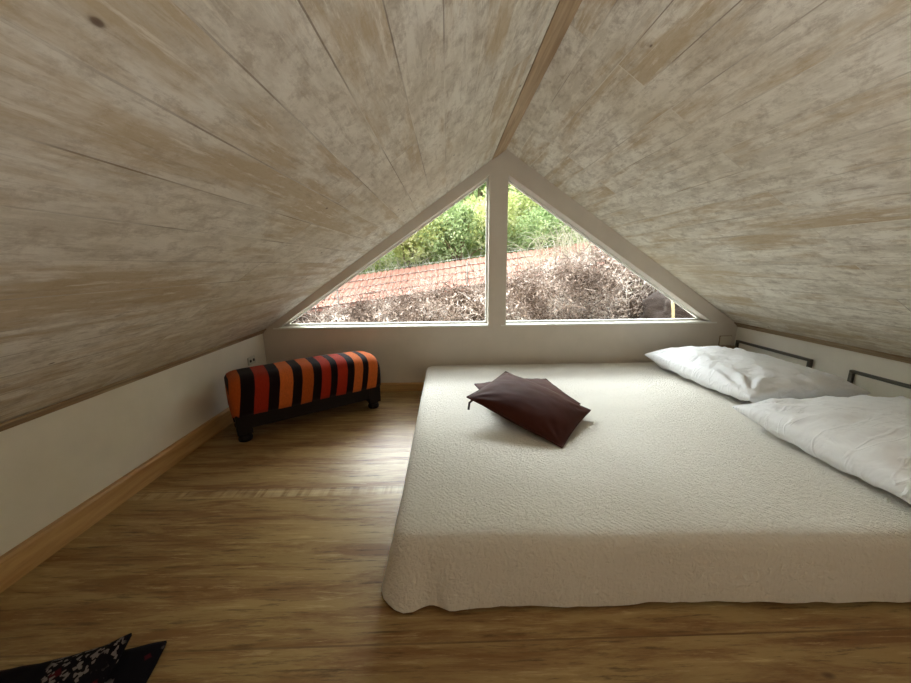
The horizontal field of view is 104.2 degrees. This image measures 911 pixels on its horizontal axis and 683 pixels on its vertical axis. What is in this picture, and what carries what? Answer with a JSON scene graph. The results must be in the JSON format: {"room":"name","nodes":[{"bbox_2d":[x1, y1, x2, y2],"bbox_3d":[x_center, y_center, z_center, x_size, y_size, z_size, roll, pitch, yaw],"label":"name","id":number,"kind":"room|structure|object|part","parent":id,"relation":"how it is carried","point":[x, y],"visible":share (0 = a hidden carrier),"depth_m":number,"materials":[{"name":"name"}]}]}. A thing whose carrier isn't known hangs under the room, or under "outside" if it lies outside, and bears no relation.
{"room":"attic bedroom","nodes":[
{"label":"attic bedroom","id":0,"kind":"room"},
{"bbox_2d":[0,334,266,555],"bbox_3d":[-1.308,0.550,0.520,0.150,0.430,4.140,-1,12,-1],"label":"wall","id":1,"kind":"structure","parent":0,"point":[52,463],"depth_m":1.25,"materials":[{"name":"white paint"}]},
{"bbox_2d":[0,407,233,592],"bbox_3d":[-1.222,0.718,0.558,0.020,0.084,3.840,-1,12,-1],"label":"baseboard","id":2,"kind":"structure","parent":1,"relation":"attached to","point":[27,555],"depth_m":1.21,"materials":[{"name":"brown wood"}]},
{"bbox_2d":[0,329,265,431],"bbox_3d":[-1.222,0.338,0.475,0.028,0.030,3.839,-1,12,-1],"label":"trim","id":3,"kind":"structure","parent":1,"relation":"attached to","point":[22,419],"depth_m":1.25,"materials":[{"name":"brown wood"}]},
{"bbox_2d":[247,355,255,365],"bbox_3d":[-1.268,0.118,2.208,0.010,0.052,0.080,-1,12,-1],"label":"wall socket","id":4,"kind":"object","parent":1,"relation":"attached to","point":[251,360],"visible":1,"depth_m":2.20,"materials":[{"name":"beige plastic"}]},
{"bbox_2d":[0,0,910,422],"bbox_3d":[0.358,-0.269,0.380,3.500,1.403,4.140,-1,12,-1],"label":"ceiling","id":5,"kind":"structure","parent":0,"point":[178,177],"depth_m":0.83,"materials":[{"name":"beige wood"}]},
{"bbox_2d":[492,0,581,159],"bbox_3d":[0.307,-0.729,0.278,0.085,0.069,3.839,-1,12,-1],"label":"trim","id":6,"kind":"structure","parent":5,"relation":"attached to","point":[565,11],"depth_m":1.16,"materials":[{"name":"brown wood"}]},
{"bbox_2d":[0,391,910,682],"bbox_3d":[0.369,0.804,0.613,3.500,0.140,4.140,-1,12,-1],"label":"floor","id":7,"kind":"structure","parent":0,"point":[264,558],"depth_m":0.89,"materials":[{"name":"brown wood"}]},
{"bbox_2d":[0,633,166,682],"bbox_3d":[-0.856,0.711,0.610,0.518,0.067,0.364,-2,12,-5],"label":"cushion","id":8,"kind":"object","parent":7,"relation":"on","point":[111,662],"visible":1,"depth_m":0.74,"materials":[{"name":"fabric"}]},
{"bbox_2d":[224,351,380,441],"bbox_3d":[-0.835,0.269,2.016,0.770,0.334,0.292,-9,15,-35],"label":"upholstered bench","id":9,"kind":"object","parent":7,"relation":"on","point":[259,395],"visible":1,"depth_m":1.87,"materials":[{"name":"fabric"}]},
{"bbox_3d":[-1.049,0.422,1.762,0.068,0.147,0.068,-9,15,-35],"label":"leg","id":10,"kind":"part","parent":9,"relation":"part of","materials":[{"name":"black wood"}]},
{"bbox_3d":[-0.501,0.331,2.153,0.068,0.147,0.068,-9,15,-35],"label":"leg","id":11,"kind":"part","parent":9,"relation":"part of","materials":[{"name":"black wood"}]},
{"bbox_2d":[263,149,736,382],"bbox_3d":[0.316,-0.436,2.385,3.200,1.530,0.150,-1,12,-1],"label":"wall","id":12,"kind":"structure","parent":0,"point":[402,355],"depth_m":2.38,"materials":[{"name":"paint"}]},
{"bbox_2d":[273,323,487,328],"bbox_3d":[-0.494,-0.104,2.402,1.426,0.008,0.091,-1,12,-1],"label":"trim","id":13,"kind":"structure","parent":12,"relation":"attached to","point":[451,324],"depth_m":2.37,"materials":[{"name":"white paint"}]},
{"bbox_2d":[284,178,487,325],"bbox_3d":[-0.485,-0.578,2.361,1.396,0.936,0.030,-1,12,-1],"label":"window","id":14,"kind":"structure","parent":12,"relation":"in","point":[486,180],"depth_m":2.40,"materials":[{"name":"white paint"}]},
{"bbox_2d":[380,382,423,391],"bbox_3d":[0.335,0.302,2.460,3.180,0.056,0.018,-1,12,-1],"label":"baseboard","id":15,"kind":"structure","parent":12,"relation":"attached to","point":[406,386],"depth_m":2.44,"materials":[{"name":"brown wood"}]},
{"bbox_2d":[506,179,702,322],"bbox_3d":[1.031,-0.600,2.391,1.406,0.936,0.030,-1,12,-1],"label":"window","id":16,"kind":"structure","parent":12,"relation":"in","point":[509,181],"depth_m":2.44,"materials":[{"name":"white paint"}]},
{"bbox_2d":[501,320,716,325],"bbox_3d":[1.037,-0.127,2.432,1.466,0.008,0.091,-1,12,-1],"label":"trim","id":17,"kind":"structure","parent":12,"relation":"attached to","point":[668,321],"depth_m":2.40,"materials":[{"name":"white paint"}]},
{"bbox_2d":[702,345,734,348],"bbox_3d":[1.807,0.041,2.438,0.228,0.022,0.016,-1,12,-1],"label":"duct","id":18,"kind":"object","parent":12,"relation":"attached to","point":[728,346],"visible":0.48,"depth_m":2.43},
{"bbox_2d":[718,335,731,344],"bbox_3d":[1.849,-0.006,2.430,0.084,0.068,0.012,-1,12,-1],"label":"junction box","id":19,"kind":"object","parent":12,"relation":"attached to","point":[723,340],"visible":1,"depth_m":2.42,"materials":[{"name":"paint"}]},
{"bbox_2d":[735,327,910,384],"bbox_3d":[2.041,0.501,0.586,0.150,0.430,4.140,-1,12,-1],"label":"wall","id":20,"kind":"structure","parent":0,"point":[838,362],"depth_m":1.82,"materials":[{"name":"white paint"}]},
{"bbox_2d":[735,340,812,367],"bbox_3d":[1.920,0.167,2.189,0.018,0.253,0.510,-1,12,-1],"label":"access panel","id":21,"kind":"object","parent":20,"relation":"attached to","point":[750,347],"visible":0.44,"depth_m":2.12,"materials":[{"name":"paint"}]},
{"bbox_2d":[734,322,910,363],"bbox_3d":[1.949,0.291,0.538,0.028,0.030,3.839,-1,12,-1],"label":"trim","id":22,"kind":"structure","parent":20,"relation":"attached to","point":[798,337],"depth_m":1.80,"materials":[{"name":"brown wood"}]},
{"bbox_2d":[847,370,910,398],"bbox_3d":[1.936,0.317,1.499,0.018,0.253,0.528,-1,12,-1],"label":"access panel","id":23,"kind":"object","parent":20,"relation":"attached to","point":[877,386],"visible":0.42,"depth_m":1.62,"materials":[{"name":"paint"}]},
{"bbox_3d":[1.935,0.200,1.474,0.018,0.014,0.528,-1,12,-1],"label":"frame rail","id":24,"kind":"part","parent":23,"relation":"part of","materials":[{"name":"grey metal"}]},
{"label":"outside","id":25,"kind":"structure","parent":0,"visible":0},
{"bbox_2d":[299,291,647,323],"bbox_3d":[0.419,0.155,4.240,17.000,1.932,3.000,-1,12,-1],"label":"bank","id":26,"kind":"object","parent":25,"point":[633,291],"depth_m":4.28,"materials":[{"name":"brown soil"}]},
{"bbox_2d":[290,261,484,323],"bbox_3d":[-1.314,-0.009,3.887,3.635,1.673,1.500,0,12,1],"label":"bush","id":27,"kind":"object","parent":26,"relation":"on","point":[429,306],"visible":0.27,"depth_m":3.86,"materials":[{"name":"brown plant"}]},
{"bbox_2d":[302,240,590,315],"bbox_3d":[-0.744,-0.609,4.524,4.912,1.280,0.034,-1,12,-1],"label":"wire fence","id":28,"kind":"object","parent":26,"relation":"on","point":[467,264],"visible":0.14,"depth_m":4.47,"materials":[{"name":"grey"}]},
{"bbox_2d":[307,248,579,316],"bbox_3d":[-0.455,-0.520,4.441,4.221,1.241,0.456,-1,12,-1],"label":"vines","id":29,"kind":"object","parent":28,"relation":"attached to","point":[334,298],"visible":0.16,"depth_m":4.40,"materials":[{"name":"plant"}]},
{"bbox_3d":[0.152,-0.505,4.572,0.021,1.038,0.024,-1,12,-1],"label":"post","id":30,"kind":"part","parent":28,"relation":"part of","materials":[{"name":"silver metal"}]},
{"bbox_2d":[303,242,631,314],"bbox_3d":[-0.613,-0.726,5.192,6.200,1.520,1.000,-1,12,-1],"label":"tiled roof","id":31,"kind":"structure","parent":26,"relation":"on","point":[373,282],"depth_m":5.18,"materials":[{"name":"tile"}]},
{"bbox_2d":[456,237,657,320],"bbox_3d":[1.771,-0.326,3.939,3.595,1.842,1.572,-1,12,-1],"label":"bush","id":32,"kind":"object","parent":26,"relation":"on","point":[549,282],"visible":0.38,"depth_m":3.64,"materials":[{"name":"brown plant"}]},
{"bbox_2d":[639,291,694,318],"bbox_3d":[2.296,-0.218,3.280,1.181,0.766,0.658,-1,12,-1],"label":"boulder","id":33,"kind":"object","parent":26,"relation":"on","point":[657,305],"visible":0.08,"depth_m":3.19,"materials":[{"name":"grey stone"}]},
{"bbox_2d":[671,300,674,317],"bbox_3d":[1.882,-0.038,3.090,0.110,0.823,0.036,-1,12,-1],"label":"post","id":34,"kind":"object","parent":33,"relation":"on","point":[672,302],"visible":0.16,"depth_m":3.02,"materials":[{"name":"beige wood"}]},
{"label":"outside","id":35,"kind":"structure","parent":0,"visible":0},
{"bbox_2d":[358,185,640,290],"bbox_3d":[0.269,-3.195,9.292,25.000,4.645,8.500,-1,12,-1],"label":"hillside","id":36,"kind":"structure","parent":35,"point":[466,252],"depth_m":6.57,"materials":[{"name":"green plant"}]},
{"bbox_2d":[366,249,394,272],"bbox_3d":[-1.945,-1.717,5.855,2.122,1.566,1.296,-2,12,-9],"label":"leafy shrub","id":37,"kind":"object","parent":36,"relation":"on","point":[386,255],"visible":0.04,"depth_m":6.20,"materials":[{"name":"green plant"}]},
{"bbox_2d":[390,211,451,267],"bbox_3d":[-0.668,-1.775,5.996,1.228,1.484,2.010,1,12,7],"label":"leafy shrub","id":38,"kind":"object","parent":36,"relation":"on","point":[409,247],"visible":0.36,"depth_m":5.89,"materials":[{"name":"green plant"}]},
{"bbox_3d":[-0.624,-1.618,6.109,0.578,1.128,1.276,0,12,2],"label":"stem","id":39,"kind":"part","parent":38,"relation":"part of","materials":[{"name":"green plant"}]},
{"bbox_2d":[415,199,519,261],"bbox_3d":[-0.006,-1.878,6.263,1.697,1.286,1.970,-7,14,-28],"label":"leafy shrub","id":40,"kind":"object","parent":36,"relation":"on","point":[457,233],"visible":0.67,"depth_m":6.01,"materials":[{"name":"green plant"}]},
{"bbox_3d":[0.049,-1.735,6.278,0.862,0.999,1.122,-7,14,-28],"label":"stem","id":41,"kind":"part","parent":40,"relation":"part of","materials":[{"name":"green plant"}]},
{"bbox_2d":[360,218,604,278],"bbox_3d":[-0.143,-1.132,5.021,5.601,1.006,1.908,-1,12,-1],"label":"dry grass","id":42,"kind":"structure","parent":36,"relation":"on","point":[563,241],"depth_m":4.33,"materials":[{"name":"plant"}]},
{"bbox_2d":[462,183,525,213],"bbox_3d":[0.554,-3.518,7.792,2.593,1.692,2.234,0,12,5],"label":"leafy shrub","id":43,"kind":"object","parent":36,"relation":"on","point":[479,191],"visible":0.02,"depth_m":7.74,"materials":[{"name":"green plant"}]},
{"bbox_3d":[0.499,-3.322,7.786,1.477,1.314,1.134,0,12,5],"label":"stem","id":44,"kind":"part","parent":43,"relation":"part of","materials":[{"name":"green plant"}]},
{"bbox_2d":[461,185,538,254],"bbox_3d":[0.773,-2.145,6.529,1.232,1.484,2.008,9,16,38],"label":"leafy shrub","id":45,"kind":"object","parent":36,"relation":"on","point":[512,200],"visible":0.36,"depth_m":6.22,"materials":[{"name":"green plant"}]},
{"bbox_2d":[511,206,588,252],"bbox_3d":[1.688,-1.817,6.153,1.608,1.218,1.867,0,12,2],"label":"leafy shrub","id":46,"kind":"object","parent":36,"relation":"on","point":[540,217],"visible":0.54,"depth_m":5.67,"materials":[{"name":"green plant"}]},
{"bbox_3d":[0.879,0.402,1.691,2.048,0.176,1.523,-1,12,-1],"label":"mattress","id":47,"kind":"object","parent":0,"visible":0},
{"bbox_2d":[382,362,910,612],"bbox_3d":[0.861,0.403,1.645,2.148,0.187,1.633,-1,12,-1],"label":"bedspread","id":48,"kind":"object","parent":47,"relation":"on","point":[664,491],"visible":0.73,"depth_m":0.97,"materials":[{"name":"beige fabric"}]},
{"bbox_2d":[474,378,579,404],"bbox_3d":[0.329,0.247,1.729,0.405,0.091,0.366,-3,12,-10],"label":"cushion","id":49,"kind":"object","parent":48,"relation":"on","point":[546,383],"visible":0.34,"depth_m":1.75,"materials":[{"name":"brown fabric"}]},
{"bbox_2d":[467,371,590,447],"bbox_3d":[0.315,0.269,1.525,0.429,0.155,0.351,8,15,35],"label":"cushion","id":50,"kind":"object","parent":49,"relation":"on","point":[547,414],"visible":1,"depth_m":1.45,"materials":[{"name":"brown fabric"}]},
{"bbox_2d":[644,346,870,402],"bbox_3d":[1.549,0.147,1.951,0.580,0.164,0.780,-1,12,-4],"label":"pillow","id":51,"kind":"object","parent":48,"relation":"on","point":[739,373],"visible":0.91,"depth_m":1.72,"materials":[{"name":"white fabric"}]},
{"bbox_2d":[732,395,910,503],"bbox_3d":[1.518,0.331,1.115,0.713,0.174,0.760,-2,12,-1],"label":"pillow","id":52,"kind":"object","parent":48,"relation":"on","point":[868,438],"visible":1,"depth_m":1.15,"materials":[{"name":"white fabric"}]}
]}

